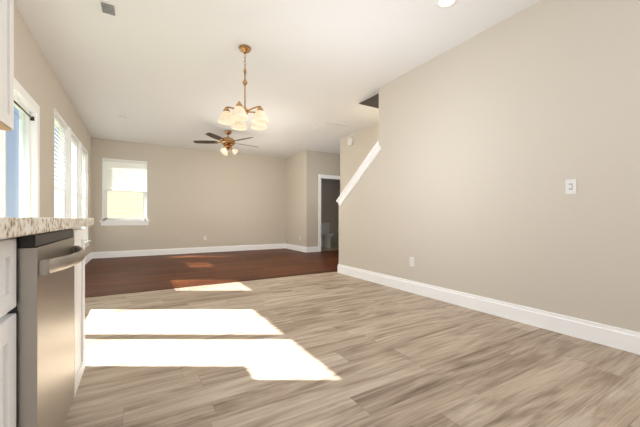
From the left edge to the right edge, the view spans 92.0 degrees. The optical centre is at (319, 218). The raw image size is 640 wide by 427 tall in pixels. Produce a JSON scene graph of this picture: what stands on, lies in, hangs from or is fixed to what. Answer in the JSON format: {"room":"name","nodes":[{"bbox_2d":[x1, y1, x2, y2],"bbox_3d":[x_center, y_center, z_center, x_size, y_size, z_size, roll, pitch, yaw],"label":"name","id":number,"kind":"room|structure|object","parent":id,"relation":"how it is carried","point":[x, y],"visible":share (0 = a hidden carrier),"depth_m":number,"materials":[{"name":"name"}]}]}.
{"room":"kitchen","nodes":[
{"label":"kitchen","id":0,"kind":"room"},
{"bbox_2d":[14,5,91,263],"bbox_3d":[-2.367,-0.457,2.124,0.136,2.740,11.504,0,0,-31],"label":"wall","id":1,"kind":"structure","parent":0,"point":[36,78],"depth_m":3.53,"materials":[{"name":"beige paint"}]},
{"bbox_2d":[0,0,13,130],"bbox_3d":[-1.677,-1.007,1.382,0.324,1.060,0.515,0,0,-31],"label":"upper cabinet","id":2,"kind":"object","parent":1,"relation":"attached to","point":[6,65],"visible":1,"depth_m":1.59,"materials":[{"name":"white wood"}]},
{"bbox_2d":[0,78,39,217],"bbox_3d":[-2.534,-0.299,2.441,0.170,1.755,1.830,0,0,-31],"label":"window","id":3,"kind":"structure","parent":1,"relation":"in","point":[26,105],"depth_m":3.11,"materials":[{"name":"white"}]},
{"bbox_2d":[54,108,90,246],"bbox_3d":[-4.168,-0.409,5.210,0.170,1.975,3.190,0,0,-31],"label":"window","id":4,"kind":"structure","parent":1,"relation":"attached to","point":[71,192],"depth_m":4.72,"materials":[{"name":"white"}]},
{"bbox_2d":[85,248,338,296],"bbox_3d":[-1.255,0.943,6.942,6.947,0.060,4.334,0,0,-31],"label":"floor","id":5,"kind":"structure","parent":0,"point":[105,276],"depth_m":5.62,"materials":[{"name":"brown wood"}]},
{"bbox_2d":[85,271,335,297],"bbox_3d":[-0.154,0.910,5.076,6.707,0.006,0.040,0,0,-31],"label":"threshold strip","id":6,"kind":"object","parent":5,"relation":"on","point":[201,285],"depth_m":4.17,"materials":[{"name":"brown wood"}]},
{"bbox_2d":[91,138,337,258],"bbox_3d":[-2.322,-0.457,8.750,6.707,2.740,0.136,0,0,-31],"label":"wall","id":7,"kind":"structure","parent":0,"point":[228,202],"depth_m":8.18,"materials":[{"name":"beige paint"}]},
{"bbox_2d":[99,158,149,225],"bbox_3d":[-4.635,-0.610,7.365,1.000,1.555,0.170,0,0,-31],"label":"window","id":8,"kind":"structure","parent":7,"relation":"in","point":[119,175],"depth_m":7.34,"materials":[{"name":"white"}]},
{"bbox_2d":[14,0,539,157],"bbox_3d":[0.567,-1.877,3.854,6.947,0.100,11.504,0,0,-31],"label":"ceiling","id":9,"kind":"structure","parent":0,"point":[164,72],"depth_m":3.53,"materials":[{"name":"white paint"}]},
{"bbox_2d":[98,0,116,16],"bbox_3d":[-1.841,-1.819,2.687,0.124,0.015,0.184,0,0,-31],"label":"ceiling vent","id":10,"kind":"object","parent":9,"relation":"in","point":[108,8],"visible":1,"depth_m":2.68,"materials":[{"name":"white plastic"}]},
{"bbox_2d":[193,130,255,155],"bbox_3d":[-1.909,-1.580,6.511,1.338,0.494,1.345,0,0,-31],"label":"ceiling fan","id":11,"kind":"object","parent":9,"relation":"hanging from","point":[228,142],"visible":1,"depth_m":6.39,"materials":[{"name":"gold metal"}]},
{"bbox_2d":[218,44,268,130],"bbox_3d":[-0.814,-1.419,3.324,0.539,0.817,0.525,0,0,-31],"label":"chandelier","id":12,"kind":"object","parent":9,"relation":"hanging from","point":[236,118],"visible":1,"depth_m":3.27,"materials":[{"name":"white glass"}]},
{"bbox_2d":[307,122,351,135],"bbox_3d":[0.188,-1.821,6.334,0.640,0.012,0.720,0,0,-31],"label":"attic hatch","id":13,"kind":"object","parent":9,"relation":"attached to","point":[327,128],"visible":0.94,"depth_m":6.31,"materials":[{"name":"white paint"}]},
{"bbox_2d":[434,0,458,8],"bbox_3d":[1.062,-1.821,2.589,0.200,0.012,0.200,0,0,-31],"label":"recessed light","id":14,"kind":"object","parent":9,"relation":"in","point":[442,4],"visible":1,"depth_m":2.61,"materials":[{"name":"white plastic"}]},
{"bbox_2d":[285,150,309,252],"bbox_3d":[-0.659,-0.457,8.869,0.136,2.740,1.380,0,0,-31],"label":"wall","id":15,"kind":"structure","parent":0,"point":[297,195],"depth_m":8.73,"materials":[{"name":"beige paint"}]},
{"bbox_2d":[307,151,339,251],"bbox_3d":[0.437,-0.457,8.791,1.913,2.740,0.140,0,0,-31],"label":"wall","id":16,"kind":"structure","parent":0,"point":[324,165],"depth_m":8.44,"materials":[{"name":"beige paint"}]},
{"bbox_2d":[321,245,338,250],"bbox_3d":[0.158,0.943,9.500,1.913,0.060,1.364,0,0,-31],"label":"floor","id":17,"kind":"structure","parent":0,"point":[331,248],"depth_m":9.36,"materials":[{"name":"beige tile"}]},
{"bbox_2d":[321,223,333,247],"bbox_3d":[0.185,0.525,9.684,0.470,0.775,0.687,0,0,-31],"label":"toilet","id":18,"kind":"object","parent":17,"relation":"on","point":[326,235],"visible":0.75,"depth_m":9.64,"materials":[{"name":"white ceramic"}]},
{"bbox_2d":[338,180,339,245],"bbox_3d":[1.347,-0.457,9.249,0.120,2.740,3.004,0,0,-31],"label":"wall","id":19,"kind":"structure","parent":0,"point":[338,208],"depth_m":10.36,"materials":[{"name":"beige paint"}]},
{"bbox_2d":[63,271,639,426],"bbox_3d":[1.668,0.943,1.988,6.947,0.060,7.170,0,0,-31],"label":"floor","id":20,"kind":"structure","parent":0,"point":[331,349],"depth_m":1.93,"materials":[{"name":"brown wood"}]},
{"bbox_2d":[0,239,15,426],"bbox_3d":[-0.968,0.477,0.470,0.620,0.872,0.516,0,0,-31],"label":"base cabinet","id":21,"kind":"object","parent":20,"relation":"on","point":[7,334],"visible":1,"depth_m":0.75,"materials":[{"name":"white wood"}]},
{"bbox_2d":[0,217,93,239],"bbox_3d":[-0.356,-0.032,-0.491,0.696,0.140,4.695,0,0,-31],"label":"countertop","id":22,"kind":"structure","parent":21,"relation":"on","point":[11,227],"depth_m":0.72,"materials":[{"name":"beige stone"}]},
{"bbox_2d":[7,229,84,426],"bbox_3d":[-1.207,0.479,0.983,0.728,0.868,0.596,0,0,-31],"label":"dishwasher","id":23,"kind":"object","parent":20,"relation":"on","point":[43,309],"visible":0.65,"depth_m":0.94,"materials":[{"name":"grey metal"}]},
{"bbox_2d":[72,227,84,396],"bbox_3d":[-1.472,0.477,1.365,0.659,0.872,0.323,0,0,-31],"label":"cabinet end panel","id":24,"kind":"object","parent":20,"relation":"on","point":[79,309],"visible":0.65,"depth_m":1.54,"materials":[{"name":"white wood"}]},
{"bbox_2d":[340,124,378,193],"bbox_3d":[2.699,-0.457,3.438,0.136,2.740,8.620,0,0,-31],"label":"wall","id":25,"kind":"structure","parent":0,"point":[353,156],"depth_m":6.61,"materials":[{"name":"beige paint"}]},
{"bbox_2d":[348,138,352,145],"bbox_3d":[0.663,-1.667,6.753,0.034,0.160,0.160,0,0,-31],"label":"door chime","id":26,"kind":"object","parent":25,"relation":"attached to","point":[350,141],"visible":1,"depth_m":6.72,"materials":[{"name":"white plastic"}]},
{"bbox_2d":[359,93,378,108],"bbox_3d":[1.424,-1.681,4.521,0.988,0.288,1.520,0,0,-31],"label":"ceiling","id":27,"kind":"structure","parent":0,"point":[373,101],"depth_m":4.61,"materials":[{"name":"grey paint"}]},
{"bbox_2d":[336,0,639,354],"bbox_3d":[2.140,-0.457,2.213,0.164,2.740,7.077,0,0,-31],"label":"wall","id":28,"kind":"structure","parent":0,"point":[492,139],"depth_m":2.73,"materials":[{"name":"beige paint"}]},
{"bbox_2d":[410,257,413,266],"bbox_3d":[1.129,0.533,3.801,0.009,0.114,0.070,0,0,-31],"label":"electrical outlet","id":29,"kind":"object","parent":28,"relation":"attached to","point":[411,261],"visible":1,"depth_m":3.79,"materials":[{"name":"white plastic"}]},
{"bbox_2d":[565,179,575,193],"bbox_3d":[1.949,-0.247,2.404,0.016,0.114,0.070,0,0,-31],"label":"light switch","id":30,"kind":"object","parent":28,"relation":"attached to","point":[570,186],"visible":1,"depth_m":2.40,"materials":[{"name":"white plastic"}]},
{"label":"outside","id":31,"kind":"structure","parent":0,"visible":0},
{"bbox_3d":[-7.622,1.313,12.919,120.000,0.100,110.000,0,0,-31],"label":"ground","id":32,"kind":"structure","parent":31,"visible":0},
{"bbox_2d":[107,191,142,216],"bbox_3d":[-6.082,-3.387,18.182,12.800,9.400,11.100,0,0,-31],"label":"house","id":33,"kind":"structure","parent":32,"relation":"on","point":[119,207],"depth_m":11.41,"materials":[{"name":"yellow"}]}
]}

